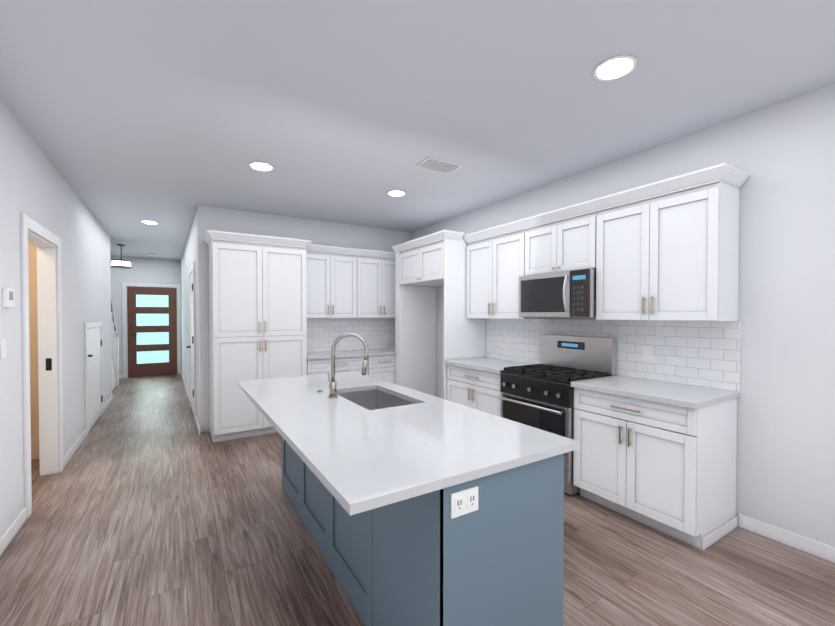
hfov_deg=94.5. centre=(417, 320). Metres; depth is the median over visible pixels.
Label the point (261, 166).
recessed light
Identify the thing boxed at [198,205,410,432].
wall
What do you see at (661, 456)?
base cabinet
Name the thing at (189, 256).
wall
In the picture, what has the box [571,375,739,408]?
countertop
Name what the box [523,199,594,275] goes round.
upper cabinet
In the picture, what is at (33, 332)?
wall
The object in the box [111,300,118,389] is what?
stair railing
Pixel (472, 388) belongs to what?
base cabinet
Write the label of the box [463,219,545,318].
upper cabinet
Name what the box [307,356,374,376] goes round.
base cabinet
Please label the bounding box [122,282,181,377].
front door
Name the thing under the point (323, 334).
backsplash
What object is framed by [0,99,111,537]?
wall
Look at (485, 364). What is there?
countertop
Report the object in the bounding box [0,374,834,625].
floor
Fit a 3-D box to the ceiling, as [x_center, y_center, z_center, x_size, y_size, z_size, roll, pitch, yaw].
[-2.326,-1.429,4.162,6.400,0.060,12.920,0,1,-32]
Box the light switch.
[0,339,5,358]
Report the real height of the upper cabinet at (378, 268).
0.947 m
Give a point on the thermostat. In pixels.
(8, 297)
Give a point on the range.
(540, 396)
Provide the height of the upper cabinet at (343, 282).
0.947 m
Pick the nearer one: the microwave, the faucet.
the faucet
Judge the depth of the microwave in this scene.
3.36 m
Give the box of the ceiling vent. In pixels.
[416,157,462,173]
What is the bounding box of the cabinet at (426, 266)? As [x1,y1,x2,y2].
[392,230,485,399]
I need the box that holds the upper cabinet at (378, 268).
[362,249,394,317]
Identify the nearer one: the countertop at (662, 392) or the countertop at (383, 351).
the countertop at (662, 392)
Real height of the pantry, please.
2.365 m
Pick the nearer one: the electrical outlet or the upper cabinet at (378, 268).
the electrical outlet
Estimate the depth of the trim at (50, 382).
3.46 m
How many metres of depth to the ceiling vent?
3.44 m
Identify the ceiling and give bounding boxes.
[0,0,834,259]
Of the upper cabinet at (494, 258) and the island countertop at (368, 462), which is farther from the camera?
the upper cabinet at (494, 258)
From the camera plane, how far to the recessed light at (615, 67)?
2.08 m
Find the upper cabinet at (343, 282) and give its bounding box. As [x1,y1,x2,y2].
[306,244,361,317]
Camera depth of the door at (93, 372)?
5.00 m
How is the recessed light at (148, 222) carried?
in the ceiling
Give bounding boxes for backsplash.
[307,318,394,351]
[486,319,740,391]
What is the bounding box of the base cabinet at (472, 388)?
[447,365,502,416]
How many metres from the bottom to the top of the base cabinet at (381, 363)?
0.880 m
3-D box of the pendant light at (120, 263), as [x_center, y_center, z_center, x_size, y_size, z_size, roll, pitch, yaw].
[-5.643,-1.224,7.353,0.320,0.434,0.320,0,1,-32]
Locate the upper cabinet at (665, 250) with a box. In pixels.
[591,167,742,320]
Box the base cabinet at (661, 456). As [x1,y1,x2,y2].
[573,389,738,550]
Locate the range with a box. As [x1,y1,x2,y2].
[499,334,616,495]
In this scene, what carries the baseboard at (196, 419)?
attached to the wall at (189, 256)
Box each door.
[84,321,102,435]
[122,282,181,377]
[186,262,195,420]
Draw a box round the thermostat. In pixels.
[3,288,14,306]
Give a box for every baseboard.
[0,394,112,555]
[181,371,200,435]
[738,514,834,562]
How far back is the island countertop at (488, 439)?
1.78 m
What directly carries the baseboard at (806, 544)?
attached to the wall at (782, 154)
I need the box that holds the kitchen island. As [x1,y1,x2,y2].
[282,388,576,625]
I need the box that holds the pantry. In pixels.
[204,230,311,442]
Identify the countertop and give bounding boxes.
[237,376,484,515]
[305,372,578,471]
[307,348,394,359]
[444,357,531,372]
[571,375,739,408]
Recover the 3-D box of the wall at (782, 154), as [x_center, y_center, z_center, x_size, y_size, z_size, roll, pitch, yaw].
[1.789,0.002,3.374,0.120,2.780,7.200,0,1,-32]
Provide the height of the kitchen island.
0.888 m
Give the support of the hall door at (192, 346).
in the wall at (189, 256)
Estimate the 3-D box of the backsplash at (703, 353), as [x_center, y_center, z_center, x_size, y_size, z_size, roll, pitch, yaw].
[1.518,0.228,3.687,0.010,0.478,2.527,0,1,-32]
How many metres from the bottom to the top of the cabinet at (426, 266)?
2.400 m
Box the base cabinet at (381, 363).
[375,356,394,383]
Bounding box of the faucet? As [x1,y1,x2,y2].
[327,333,368,397]
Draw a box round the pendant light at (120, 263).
[111,244,131,268]
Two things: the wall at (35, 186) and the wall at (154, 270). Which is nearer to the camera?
the wall at (35, 186)
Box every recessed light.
[141,220,158,223]
[249,162,273,170]
[387,190,405,196]
[593,55,636,80]
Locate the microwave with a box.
[519,268,595,316]
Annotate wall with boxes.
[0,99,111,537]
[28,242,38,459]
[110,256,181,377]
[181,206,199,424]
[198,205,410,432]
[411,83,834,546]
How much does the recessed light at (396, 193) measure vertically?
0.008 m
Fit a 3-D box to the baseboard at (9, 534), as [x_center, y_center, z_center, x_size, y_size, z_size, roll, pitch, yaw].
[-2.562,1.363,2.294,0.194,0.088,10.094,0,1,-32]
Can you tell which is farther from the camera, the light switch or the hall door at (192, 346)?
the hall door at (192, 346)
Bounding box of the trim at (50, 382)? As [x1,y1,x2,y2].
[20,213,63,518]
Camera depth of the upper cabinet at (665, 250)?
2.68 m

